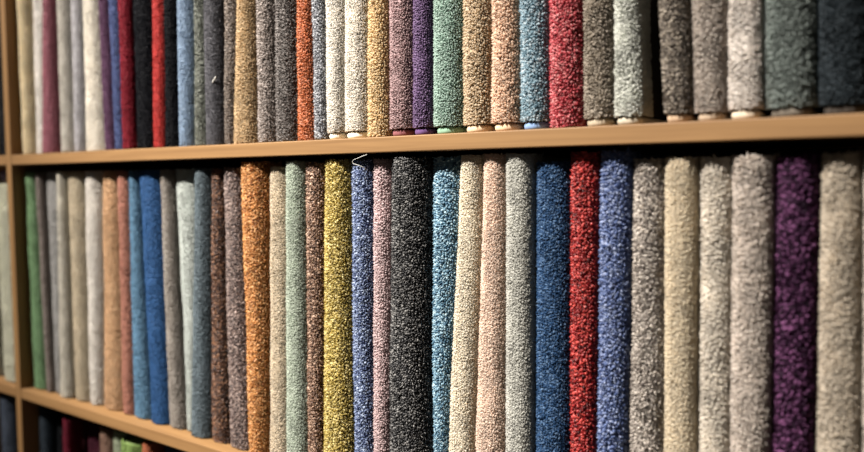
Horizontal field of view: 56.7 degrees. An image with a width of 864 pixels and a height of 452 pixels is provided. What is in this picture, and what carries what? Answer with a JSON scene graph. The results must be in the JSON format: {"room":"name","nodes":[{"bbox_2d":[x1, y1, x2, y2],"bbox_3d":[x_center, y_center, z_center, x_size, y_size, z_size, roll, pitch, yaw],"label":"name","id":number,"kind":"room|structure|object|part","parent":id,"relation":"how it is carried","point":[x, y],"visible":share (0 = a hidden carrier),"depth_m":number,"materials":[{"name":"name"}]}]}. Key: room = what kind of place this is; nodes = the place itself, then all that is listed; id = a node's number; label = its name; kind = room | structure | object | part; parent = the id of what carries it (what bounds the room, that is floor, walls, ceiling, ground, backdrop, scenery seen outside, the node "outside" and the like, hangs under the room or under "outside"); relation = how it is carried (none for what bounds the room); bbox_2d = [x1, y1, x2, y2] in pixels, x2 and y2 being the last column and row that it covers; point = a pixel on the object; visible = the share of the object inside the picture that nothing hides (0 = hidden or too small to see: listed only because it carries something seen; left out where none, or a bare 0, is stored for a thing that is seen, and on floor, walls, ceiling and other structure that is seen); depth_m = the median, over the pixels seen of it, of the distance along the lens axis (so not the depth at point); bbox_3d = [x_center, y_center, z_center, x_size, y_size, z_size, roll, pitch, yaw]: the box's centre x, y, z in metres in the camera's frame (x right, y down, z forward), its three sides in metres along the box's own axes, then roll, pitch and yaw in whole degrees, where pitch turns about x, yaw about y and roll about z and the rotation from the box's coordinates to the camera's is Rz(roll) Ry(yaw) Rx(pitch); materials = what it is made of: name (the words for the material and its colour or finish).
{"room":"store","nodes":[
{"label":"store","id":0,"kind":"room"},
{"bbox_3d":[-1.077,1.312,0.028,7.200,0.050,3.640,2,4,37],"label":"floor","id":1,"kind":"structure","parent":0,"visible":0},
{"bbox_2d":[0,0,863,451],"bbox_3d":[-0.187,0.336,1.210,2.386,1.740,0.300,2,4,37],"label":"bookcase","id":2,"kind":"object","parent":1,"relation":"on","point":[832,134],"visible":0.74,"depth_m":1.08,"materials":[{"name":"brown wood"}]},
{"bbox_2d":[0,20,5,155],"bbox_3d":[-0.707,-0.329,1.532,0.067,0.392,0.241,2,4,37],"label":"sample","id":3,"kind":"object","parent":2,"relation":"on","point":[2,118],"visible":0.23,"depth_m":1.44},
{"bbox_2d":[0,183,6,375],"bbox_3d":[-0.783,0.096,1.619,0.072,0.368,0.241,2,4,37],"label":"sample","id":4,"kind":"object","parent":2,"relation":"on","point":[2,372],"visible":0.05,"depth_m":1.52,"materials":[{"name":"grey carpet"}]},
{"bbox_3d":[-0.898,-0.133,1.713,0.582,0.018,0.300,2,4,37],"label":"shelf","id":5,"kind":"part","parent":2,"relation":"part of","materials":[{"name":"brown wood"}]},
{"bbox_2d":[0,183,14,381],"bbox_3d":[-0.714,0.099,1.567,0.094,0.368,0.241,2,4,37],"label":"sample","id":6,"kind":"object","parent":2,"relation":"on","point":[5,263],"visible":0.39,"depth_m":1.47,"materials":[{"name":"beige carpet"}]},
{"bbox_3d":[-0.894,0.283,1.738,0.582,0.018,0.300,2,4,37],"label":"shelf","id":7,"kind":"part","parent":2,"relation":"part of","materials":[{"name":"brown wood"}]},
{"bbox_2d":[0,392,17,451],"bbox_3d":[-0.734,0.504,1.609,0.056,0.390,0.241,2,4,37],"label":"sample","id":8,"kind":"object","parent":2,"relation":"on","point":[8,406],"visible":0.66,"depth_m":1.50,"materials":[{"name":"grey carpet"}]},
{"bbox_2d":[16,0,38,153],"bbox_3d":[-0.644,-0.327,1.485,0.045,0.391,0.241,2,4,37],"label":"sample","id":9,"kind":"object","parent":2,"relation":"on","point":[25,19],"visible":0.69,"depth_m":1.39,"materials":[{"name":"beige carpet"}]},
{"bbox_2d":[25,171,46,389],"bbox_3d":[-0.636,0.091,1.512,0.051,0.389,0.241,2,4,37],"label":"sample","id":10,"kind":"object","parent":2,"relation":"on","point":[33,236],"visible":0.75,"depth_m":1.42,"materials":[{"name":"green carpet"}]},
{"bbox_2d":[32,0,42,153],"bbox_3d":[-0.595,-0.325,1.453,0.074,0.391,0.241,2,4,37],"label":"sample","id":11,"kind":"object","parent":2,"relation":"on","point":[37,4],"visible":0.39,"depth_m":1.37,"materials":[{"name":"beige carpet"}]},
{"bbox_2d":[35,173,55,391],"bbox_3d":[-0.611,0.093,1.494,0.030,0.386,0.240,2,4,37],"label":"sample","id":12,"kind":"object","parent":2,"relation":"on","point":[41,185],"visible":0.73,"depth_m":1.40,"materials":[{"name":"carpet"}]},
{"bbox_2d":[39,404,57,451],"bbox_3d":[-0.632,0.507,1.545,0.042,0.390,0.241,2,4,37],"label":"sample","id":13,"kind":"object","parent":2,"relation":"on","point":[47,415],"visible":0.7,"depth_m":1.44,"materials":[{"name":"grey carpet"}]},
{"bbox_2d":[42,0,62,152],"bbox_3d":[-0.578,-0.324,1.428,0.057,0.391,0.241,2,4,37],"label":"sample","id":14,"kind":"object","parent":2,"relation":"on","point":[51,143],"visible":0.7,"depth_m":1.33,"materials":[{"name":"carpet"}]},
{"bbox_2d":[46,172,60,393],"bbox_3d":[-0.581,0.093,1.478,0.057,0.388,0.240,2,4,37],"label":"sample","id":15,"kind":"object","parent":2,"relation":"on","point":[51,179],"visible":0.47,"depth_m":1.38,"materials":[{"name":"grey carpet"}]},
{"bbox_2d":[56,0,74,152],"bbox_3d":[-0.538,-0.323,1.406,0.047,0.391,0.241,2,4,37],"label":"sample","id":16,"kind":"object","parent":2,"relation":"on","point":[64,21],"visible":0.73,"depth_m":1.31,"materials":[{"name":"grey carpet"}]},
{"bbox_2d":[56,171,75,397],"bbox_3d":[-0.562,0.095,1.454,0.038,0.388,0.241,2,4,37],"label":"sample","id":17,"kind":"object","parent":2,"relation":"on","point":[67,383],"visible":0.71,"depth_m":1.36,"materials":[{"name":"grey carpet"}]},
{"bbox_2d":[56,410,76,451],"bbox_3d":[-0.582,0.509,1.516,0.089,0.389,0.241,2,4,37],"label":"sample","id":18,"kind":"object","parent":2,"relation":"on","point":[60,415],"visible":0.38,"depth_m":1.41,"materials":[{"name":"black carpet"}]},
{"bbox_2d":[62,417,88,451],"bbox_3d":[-0.555,0.514,1.467,0.026,0.384,0.240,2,4,37],"label":"sample","id":19,"kind":"object","parent":2,"relation":"on","point":[75,432],"visible":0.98,"depth_m":1.37,"materials":[{"name":"red carpet"}]},
{"bbox_2d":[71,0,86,151],"bbox_3d":[-0.505,-0.322,1.384,0.042,0.391,0.242,2,4,37],"label":"sample","id":20,"kind":"object","parent":2,"relation":"on","point":[77,25],"visible":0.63,"depth_m":1.29,"materials":[{"name":"grey carpet"}]},
{"bbox_2d":[68,171,90,401],"bbox_3d":[-0.524,0.096,1.430,0.051,0.388,0.241,2,4,37],"label":"sample","id":21,"kind":"object","parent":2,"relation":"on","point":[77,195],"visible":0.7,"depth_m":1.33,"materials":[{"name":"beige carpet"}]},
{"bbox_2d":[82,0,105,150],"bbox_3d":[-0.473,-0.320,1.357,0.060,0.391,0.241,2,4,37],"label":"sample","id":22,"kind":"object","parent":2,"relation":"on","point":[94,114],"visible":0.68,"depth_m":1.26,"materials":[{"name":"beige carpet"}]},
{"bbox_2d":[87,420,101,451],"bbox_3d":[-0.502,0.511,1.458,0.080,0.389,0.241,2,4,37],"label":"sample","id":23,"kind":"object","parent":2,"relation":"on","point":[93,429],"visible":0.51,"depth_m":1.35,"materials":[{"name":"carpet"}]},
{"bbox_2d":[85,170,104,404],"bbox_3d":[-0.485,0.097,1.402,0.054,0.388,0.241,2,4,37],"label":"sample","id":24,"kind":"object","parent":2,"relation":"on","point":[94,249],"visible":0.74,"depth_m":1.31,"materials":[{"name":"beige carpet"}]},
{"bbox_2d":[98,0,116,149],"bbox_3d":[-0.440,-0.319,1.333,0.034,0.391,0.240,2,4,37],"label":"sample","id":25,"kind":"object","parent":2,"relation":"on","point":[106,60],"visible":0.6,"depth_m":1.24,"materials":[{"name":"purple carpet"}]},
{"bbox_2d":[100,425,114,451],"bbox_3d":[-0.465,0.514,1.411,0.042,0.388,0.241,2,4,37],"label":"sample","id":26,"kind":"object","parent":2,"relation":"on","point":[106,432],"visible":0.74,"depth_m":1.30,"materials":[{"name":"carpet"}]},
{"bbox_2d":[102,170,123,410],"bbox_3d":[-0.450,0.098,1.377,0.068,0.388,0.241,2,4,37],"label":"sample","id":27,"kind":"object","parent":2,"relation":"on","point":[113,391],"visible":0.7,"depth_m":1.28,"materials":[{"name":"beige carpet"}]},
{"bbox_2d":[108,0,122,149],"bbox_3d":[-0.418,-0.318,1.316,0.031,0.391,0.241,2,4,37],"label":"sample","id":28,"kind":"object","parent":2,"relation":"on","point":[113,4],"visible":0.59,"depth_m":1.22,"materials":[{"name":"blue carpet"}]},
{"bbox_2d":[113,429,135,451],"bbox_3d":[-0.438,0.515,1.393,0.039,0.388,0.241,2,4,37],"label":"sample","id":29,"kind":"object","parent":2,"relation":"on","point":[118,435],"visible":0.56,"depth_m":1.28,"materials":[{"name":"green carpet"}]},
{"bbox_2d":[117,170,138,414],"bbox_3d":[-0.414,0.099,1.348,0.038,0.389,0.241,2,4,37],"label":"sample","id":30,"kind":"object","parent":2,"relation":"on","point":[127,365],"visible":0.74,"depth_m":1.25,"materials":[{"name":"carpet"}]},
{"bbox_2d":[117,0,139,149],"bbox_3d":[-0.396,-0.317,1.295,0.028,0.391,0.241,2,4,37],"label":"sample","id":31,"kind":"object","parent":2,"relation":"on","point":[125,7],"visible":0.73,"depth_m":1.21,"materials":[{"name":"red carpet"}]},
{"bbox_3d":[0.053,0.318,1.028,1.750,0.018,0.300,2,4,37],"label":"shelf","id":32,"kind":"part","parent":2,"relation":"part of","materials":[{"name":"brown wood"}]},
{"bbox_2d":[121,434,151,451],"bbox_3d":[-0.405,0.521,1.354,0.067,0.381,0.241,2,4,37],"label":"sample","id":33,"kind":"object","parent":2,"relation":"on","point":[130,443],"visible":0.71,"depth_m":1.25,"materials":[{"name":"green carpet"}]},
{"bbox_2d":[128,169,152,419],"bbox_3d":[-0.387,0.100,1.328,0.044,0.388,0.241,2,4,37],"label":"sample","id":34,"kind":"object","parent":2,"relation":"on","point":[141,361],"visible":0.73,"depth_m":1.23,"materials":[{"name":"blue carpet"}]},
{"bbox_2d":[133,0,153,148],"bbox_3d":[-0.360,-0.316,1.273,0.058,0.391,0.241,2,4,37],"label":"sample","id":35,"kind":"object","parent":2,"relation":"on","point":[142,9],"visible":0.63,"depth_m":1.18,"materials":[{"name":"black carpet"}]},
{"bbox_2d":[142,440,164,451],"bbox_3d":[-0.369,0.519,1.331,0.024,0.388,0.240,2,4,37],"label":"sample","id":36,"kind":"object","parent":2,"relation":"on","point":[153,446],"visible":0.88,"depth_m":1.23,"materials":[{"name":"orange carpet"}]},
{"bbox_2d":[139,169,171,424],"bbox_3d":[-0.357,0.102,1.306,0.062,0.388,0.241,2,4,37],"label":"sample","id":37,"kind":"object","parent":2,"relation":"on","point":[150,180],"visible":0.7,"depth_m":1.21,"materials":[{"name":"blue carpet"}]},
{"bbox_2d":[152,0,165,147],"bbox_3d":[-0.328,-0.315,1.248,0.040,0.391,0.241,2,4,37],"label":"sample","id":38,"kind":"object","parent":2,"relation":"on","point":[158,46],"visible":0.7,"depth_m":1.16,"materials":[{"name":"red carpet"}]},
{"bbox_2d":[163,0,180,146],"bbox_3d":[-0.308,-0.314,1.234,0.038,0.391,0.241,2,4,37],"label":"sample","id":39,"kind":"object","parent":2,"relation":"on","point":[171,93],"visible":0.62,"depth_m":1.14,"materials":[{"name":"black carpet"}]},
{"bbox_2d":[160,169,186,429],"bbox_3d":[-0.317,0.103,1.278,0.038,0.388,0.242,2,4,37],"label":"sample","id":40,"kind":"object","parent":2,"relation":"on","point":[174,315],"visible":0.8,"depth_m":1.19,"materials":[{"name":"beige carpet"}]},
{"bbox_2d":[165,445,185,451],"bbox_3d":[-0.316,0.519,1.306,0.095,0.388,0.241,2,4,37],"label":"sample","id":41,"kind":"object","parent":2,"relation":"on","point":[167,448],"visible":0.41,"depth_m":1.20,"materials":[{"name":"carpet"}]},
{"bbox_2d":[177,0,195,146],"bbox_3d":[-0.278,-0.313,1.211,0.045,0.391,0.241,2,4,37],"label":"sample","id":42,"kind":"object","parent":2,"relation":"on","point":[185,8],"visible":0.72,"depth_m":1.12,"materials":[{"name":"blue carpet"}]},
{"bbox_2d":[175,168,203,430],"bbox_3d":[-0.285,0.103,1.261,0.066,0.389,0.242,2,4,37],"label":"sample","id":43,"kind":"object","parent":2,"relation":"on","point":[185,185],"visible":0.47,"depth_m":1.16,"materials":[{"name":"grey carpet"}]},
{"bbox_2d":[193,0,205,145],"bbox_3d":[-0.253,-0.313,1.197,0.038,0.392,0.242,2,4,37],"label":"sample","id":44,"kind":"object","parent":2,"relation":"on","point":[199,95],"visible":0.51,"depth_m":1.11,"materials":[{"name":"grey carpet"}]},
{"bbox_2d":[191,167,223,438],"bbox_3d":[-0.264,0.105,1.231,0.061,0.388,0.242,2,4,37],"label":"sample","id":45,"kind":"object","parent":2,"relation":"on","point":[201,416],"visible":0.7,"depth_m":1.13,"materials":[{"name":"grey carpet"}]},
{"bbox_2d":[203,0,225,144],"bbox_3d":[-0.231,-0.311,1.172,0.042,0.392,0.241,2,4,37],"label":"sample","id":46,"kind":"object","parent":2,"relation":"on","point":[214,31],"visible":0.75,"depth_m":1.08,"materials":[{"name":"grey carpet"}]},
{"bbox_2d":[211,166,237,443],"bbox_3d":[-0.234,0.105,1.212,0.040,0.389,0.243,2,4,37],"label":"sample","id":47,"kind":"object","parent":2,"relation":"on","point":[220,410],"visible":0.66,"depth_m":1.11,"materials":[{"name":"carpet"}]},
{"bbox_2d":[224,0,236,143],"bbox_3d":[-0.194,-0.311,1.153,0.053,0.393,0.243,2,4,37],"label":"sample","id":48,"kind":"object","parent":2,"relation":"on","point":[230,6],"visible":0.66,"depth_m":1.07,"materials":[{"name":"carpet"}]},
{"bbox_2d":[223,166,248,450],"bbox_3d":[-0.199,0.106,1.183,0.049,0.390,0.243,2,4,37],"label":"sample","id":49,"kind":"object","parent":2,"relation":"on","point":[235,284],"visible":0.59,"depth_m":1.09,"materials":[{"name":"brown carpet"}]},
{"bbox_2d":[233,0,258,143],"bbox_3d":[-0.181,-0.310,1.135,0.052,0.393,0.242,2,4,37],"label":"sample","id":50,"kind":"object","parent":2,"relation":"on","point":[246,81],"visible":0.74,"depth_m":1.04,"materials":[{"name":"beige carpet"}]},
{"bbox_2d":[240,160,285,451],"bbox_3d":[-0.167,0.105,1.151,0.051,0.397,0.243,2,4,37],"label":"sample","id":51,"kind":"object","parent":2,"relation":"on","point":[255,179],"visible":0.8,"depth_m":1.05,"materials":[{"name":"orange carpet"}]},
{"bbox_2d":[256,0,276,142],"bbox_3d":[-0.146,-0.310,1.113,0.039,0.393,0.243,2,4,37],"label":"sample","id":52,"kind":"object","parent":2,"relation":"on","point":[265,10],"visible":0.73,"depth_m":1.03,"materials":[{"name":"grey carpet"}]},
{"bbox_2d":[269,166,286,451],"bbox_3d":[-0.132,0.110,1.132,0.048,0.388,0.241,2,4,37],"label":"sample","id":53,"kind":"object","parent":2,"relation":"on","point":[278,378],"visible":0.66,"depth_m":1.04,"materials":[{"name":"beige carpet"}]},
{"bbox_2d":[274,0,298,141],"bbox_3d":[-0.116,-0.309,1.090,0.051,0.394,0.243,2,4,37],"label":"sample","id":54,"kind":"object","parent":2,"relation":"on","point":[286,66],"visible":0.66,"depth_m":1.00,"materials":[{"name":"grey carpet"}]},
{"bbox_2d":[285,160,318,451],"bbox_3d":[-0.107,0.108,1.106,0.043,0.395,0.241,2,4,37],"label":"sample","id":55,"kind":"object","parent":2,"relation":"on","point":[297,429],"visible":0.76,"depth_m":1.01,"materials":[{"name":"carpet"}]},
{"bbox_2d":[296,0,314,140],"bbox_3d":[-0.090,-0.307,1.070,0.031,0.392,0.242,2,4,37],"label":"sample","id":56,"kind":"object","parent":2,"relation":"on","point":[304,30],"visible":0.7,"depth_m":0.98,"materials":[{"name":"orange carpet"}]},
{"bbox_2d":[305,162,325,451],"bbox_3d":[-0.076,0.110,1.085,0.036,0.393,0.243,2,4,38],"label":"sample","id":57,"kind":"object","parent":2,"relation":"on","point":[315,172],"visible":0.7,"depth_m":0.99,"materials":[{"name":"brown carpet"}]},
{"bbox_2d":[311,0,330,139],"bbox_3d":[-0.070,-0.306,1.055,0.021,0.391,0.241,2,4,37],"label":"sample","id":58,"kind":"object","parent":2,"relation":"on","point":[318,10],"visible":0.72,"depth_m":0.97,"materials":[{"name":"grey carpet"}]},
{"bbox_2d":[325,0,349,138],"bbox_3d":[-0.048,-0.305,1.039,0.036,0.392,0.241,2,4,37],"label":"sample","id":59,"kind":"object","parent":2,"relation":"on","point":[335,9],"visible":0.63,"depth_m":0.95,"materials":[{"name":"beige carpet"}]},
{"bbox_2d":[323,157,366,451],"bbox_3d":[-0.051,0.109,1.064,0.055,0.397,0.243,2,4,37],"label":"sample","id":60,"kind":"object","parent":2,"relation":"on","point":[339,423],"visible":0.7,"depth_m":0.96,"materials":[{"name":"yellow carpet"}]},
{"bbox_2d":[344,0,368,137],"bbox_3d":[-0.021,-0.304,1.019,0.045,0.391,0.241,2,4,37],"label":"sample","id":61,"kind":"object","parent":2,"relation":"on","point":[356,11],"visible":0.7,"depth_m":0.93,"materials":[{"name":"beige carpet"}]},
{"bbox_2d":[351,154,386,451],"bbox_3d":[-0.019,0.110,1.037,0.041,0.398,0.253,2,4,34],"label":"sample","id":62,"kind":"object","parent":2,"relation":"on","point":[362,172],"visible":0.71,"depth_m":0.94,"materials":[{"name":"blue carpet"}]},
{"bbox_2d":[367,0,396,136],"bbox_3d":[0.004,-0.303,1.000,0.034,0.392,0.243,2,4,37],"label":"sample","id":63,"kind":"object","parent":2,"relation":"on","point":[378,42],"visible":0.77,"depth_m":0.91,"materials":[{"name":"beige carpet"}]},
{"bbox_2d":[373,157,393,451],"bbox_3d":[0.010,0.111,1.024,0.034,0.396,0.242,2,4,37],"label":"sample","id":64,"kind":"object","parent":2,"relation":"on","point":[382,170],"visible":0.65,"depth_m":0.93,"materials":[{"name":"carpet"}]},
{"bbox_2d":[389,0,417,135],"bbox_3d":[0.033,-0.302,0.979,0.040,0.392,0.242,2,4,37],"label":"sample","id":65,"kind":"object","parent":2,"relation":"on","point":[401,12],"visible":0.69,"depth_m":0.89,"materials":[{"name":"pink carpet"}]},
{"bbox_2d":[389,155,437,451],"bbox_3d":[0.036,0.112,0.994,0.064,0.397,0.244,2,4,37],"label":"sample","id":66,"kind":"object","parent":2,"relation":"on","point":[411,408],"visible":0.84,"depth_m":0.89,"materials":[{"name":"black carpet"}]},
{"bbox_2d":[412,0,439,134],"bbox_3d":[0.055,-0.301,0.961,0.026,0.392,0.241,2,4,37],"label":"sample","id":67,"kind":"object","parent":2,"relation":"on","point":[423,62],"visible":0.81,"depth_m":0.87,"materials":[{"name":"purple carpet"}]},
{"bbox_3d":[0.049,-0.099,1.003,1.750,0.018,0.300,2,4,37],"label":"shelf","id":68,"kind":"part","parent":2,"relation":"part of","materials":[{"name":"brown wood"}]},
{"bbox_2d":[431,155,460,451],"bbox_3d":[0.085,0.114,0.971,0.045,0.396,0.244,2,4,37],"label":"sample","id":69,"kind":"object","parent":2,"relation":"on","point":[446,186],"visible":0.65,"depth_m":0.88,"materials":[{"name":"blue carpet"}]},
{"bbox_2d":[433,0,471,133],"bbox_3d":[0.082,-0.301,0.941,0.041,0.392,0.242,2,4,37],"label":"sample","id":70,"kind":"object","parent":2,"relation":"on","point":[448,97],"visible":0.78,"depth_m":0.85,"materials":[{"name":"green carpet"}]},
{"bbox_2d":[448,154,484,451],"bbox_3d":[0.101,0.115,0.952,0.053,0.396,0.241,2,4,37],"label":"sample","id":71,"kind":"object","parent":2,"relation":"on","point":[464,374],"visible":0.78,"depth_m":0.85,"materials":[{"name":"beige carpet"}]},
{"bbox_2d":[462,0,499,131],"bbox_3d":[0.112,-0.300,0.920,0.035,0.393,0.243,2,4,37],"label":"sample","id":72,"kind":"object","parent":2,"relation":"on","point":[477,34],"visible":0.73,"depth_m":0.83,"materials":[{"name":"beige carpet"}]},
{"bbox_2d":[475,152,506,451],"bbox_3d":[0.126,0.115,0.933,0.044,0.397,0.241,2,4,37],"label":"sample","id":73,"kind":"object","parent":2,"relation":"on","point":[490,434],"visible":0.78,"depth_m":0.83,"materials":[{"name":"beige carpet"}]},
{"bbox_2d":[490,0,527,130],"bbox_3d":[0.140,-0.298,0.898,0.034,0.392,0.243,2,4,37],"label":"sample","id":74,"kind":"object","parent":2,"relation":"on","point":[505,102],"visible":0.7,"depth_m":0.81,"materials":[{"name":"beige carpet"}]},
{"bbox_3d":[0.141,0.310,1.145,1.750,1.653,0.005,2,4,37],"label":"panel","id":75,"kind":"part","parent":2,"relation":"part of","materials":[{"name":"brown wood"}]},
{"bbox_2d":[519,0,550,129],"bbox_3d":[0.165,-0.298,0.880,0.037,0.392,0.243,2,4,37],"label":"sample","id":76,"kind":"object","parent":2,"relation":"on","point":[534,20],"visible":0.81,"depth_m":0.79,"materials":[{"name":"blue carpet"}]},
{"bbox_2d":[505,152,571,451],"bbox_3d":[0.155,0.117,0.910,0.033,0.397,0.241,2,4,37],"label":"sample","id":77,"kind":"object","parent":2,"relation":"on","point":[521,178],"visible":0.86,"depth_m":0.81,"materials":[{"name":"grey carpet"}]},
{"bbox_2d":[535,159,571,451],"bbox_3d":[0.187,0.121,0.893,0.040,0.389,0.241,2,4,37],"label":"sample","id":78,"kind":"object","parent":2,"relation":"on","point":[553,262],"visible":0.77,"depth_m":0.80,"materials":[{"name":"blue carpet"}]},
{"bbox_2d":[548,0,589,127],"bbox_3d":[0.194,-0.295,0.858,0.039,0.390,0.243,2,4,37],"label":"sample","id":79,"kind":"object","parent":2,"relation":"on","point":[566,20],"visible":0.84,"depth_m":0.77,"materials":[{"name":"red carpet"}]},
{"bbox_2d":[569,151,601,451],"bbox_3d":[0.215,0.119,0.869,0.031,0.396,0.243,2,4,37],"label":"sample","id":80,"kind":"object","parent":2,"relation":"on","point":[585,167],"visible":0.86,"depth_m":0.77,"materials":[{"name":"red carpet"}]},
{"bbox_2d":[582,0,621,125],"bbox_3d":[0.221,-0.297,0.837,0.035,0.394,0.243,2,4,37],"label":"sample","id":81,"kind":"object","parent":2,"relation":"on","point":[599,81],"visible":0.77,"depth_m":0.75,"materials":[{"name":"beige carpet"}]},
{"bbox_2d":[613,0,670,124],"bbox_3d":[0.246,-0.294,0.818,0.033,0.392,0.241,2,4,37],"label":"sample","id":82,"kind":"object","parent":2,"relation":"on","point":[638,99],"visible":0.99,"depth_m":0.73,"materials":[{"name":"grey carpet"}]},
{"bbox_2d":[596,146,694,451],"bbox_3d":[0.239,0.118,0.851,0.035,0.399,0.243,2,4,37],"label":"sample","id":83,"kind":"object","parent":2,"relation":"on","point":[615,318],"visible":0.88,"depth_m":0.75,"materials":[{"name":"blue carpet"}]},
{"bbox_2d":[629,156,669,451],"bbox_3d":[0.266,0.124,0.834,0.036,0.390,0.243,2,4,37],"label":"sample","id":84,"kind":"object","parent":2,"relation":"on","point":[647,354],"visible":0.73,"depth_m":0.74,"materials":[{"name":"beige carpet"}]},
{"bbox_2d":[658,0,700,122],"bbox_3d":[0.275,-0.293,0.797,0.049,0.391,0.242,2,4,37],"label":"sample","id":85,"kind":"object","parent":2,"relation":"on","point":[676,42],"visible":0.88,"depth_m":0.71,"materials":[{"name":"carpet"}]},
{"bbox_2d":[663,156,702,451],"bbox_3d":[0.290,0.125,0.811,0.032,0.389,0.241,2,4,37],"label":"sample","id":86,"kind":"object","parent":2,"relation":"on","point":[682,265],"visible":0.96,"depth_m":0.71,"materials":[{"name":"beige carpet"}]},
{"bbox_2d":[691,0,735,120],"bbox_3d":[0.300,-0.294,0.778,0.044,0.395,0.243,2,4,37],"label":"sample","id":87,"kind":"object","parent":2,"relation":"on","point":[710,28],"visible":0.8,"depth_m":0.69,"materials":[{"name":"beige carpet"}]},
{"bbox_2d":[698,153,738,451],"bbox_3d":[0.317,0.125,0.798,0.030,0.390,0.242,2,4,37],"label":"sample","id":88,"kind":"object","parent":2,"relation":"on","point":[716,173],"visible":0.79,"depth_m":0.70,"materials":[{"name":"beige carpet"}]},
{"bbox_2d":[727,0,774,118],"bbox_3d":[0.328,-0.291,0.757,0.034,0.392,0.242,2,4,37],"label":"sample","id":89,"kind":"object","parent":2,"relation":"on","point":[746,33],"visible":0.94,"depth_m":0.67,"materials":[{"name":"beige carpet"}]},
{"bbox_2d":[729,152,780,451],"bbox_3d":[0.338,0.126,0.773,0.036,0.392,0.243,2,4,37],"label":"sample","id":90,"kind":"object","parent":2,"relation":"on","point":[754,183],"visible":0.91,"depth_m":0.68,"materials":[{"name":"beige carpet"}]},
{"bbox_2d":[764,0,827,116],"bbox_3d":[0.356,-0.292,0.737,0.048,0.395,0.244,2,4,37],"label":"sample","id":91,"kind":"object","parent":2,"relation":"on","point":[792,26],"visible":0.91,"depth_m":0.65,"materials":[{"name":"grey carpet"}]},
{"bbox_2d":[772,151,821,451],"bbox_3d":[0.368,0.127,0.756,0.033,0.391,0.243,2,4,37],"label":"sample","id":92,"kind":"object","parent":2,"relation":"on","point":[798,232],"visible":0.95,"depth_m":0.66,"materials":[{"name":"purple carpet"}]},
{"bbox_2d":[816,150,863,451],"bbox_3d":[0.397,0.128,0.737,0.036,0.392,0.243,2,4,37],"label":"sample","id":93,"kind":"object","parent":2,"relation":"on","point":[839,402],"visible":1,"depth_m":0.64,"materials":[{"name":"beige carpet"}]},
{"bbox_2d":[818,0,863,114],"bbox_3d":[0.387,-0.290,0.714,0.046,0.393,0.244,2,4,37],"label":"sample","id":94,"kind":"object","parent":2,"relation":"on","point":[841,22],"visible":0.99,"depth_m":0.63,"materials":[{"name":"carpet"}]},
{"bbox_2d":[861,149,863,451],"bbox_3d":[0.423,0.129,0.715,0.043,0.391,0.244,2,4,37],"label":"sample","id":95,"kind":"object","parent":2,"relation":"on","point":[862,411],"visible":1,"depth_m":0.64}
]}

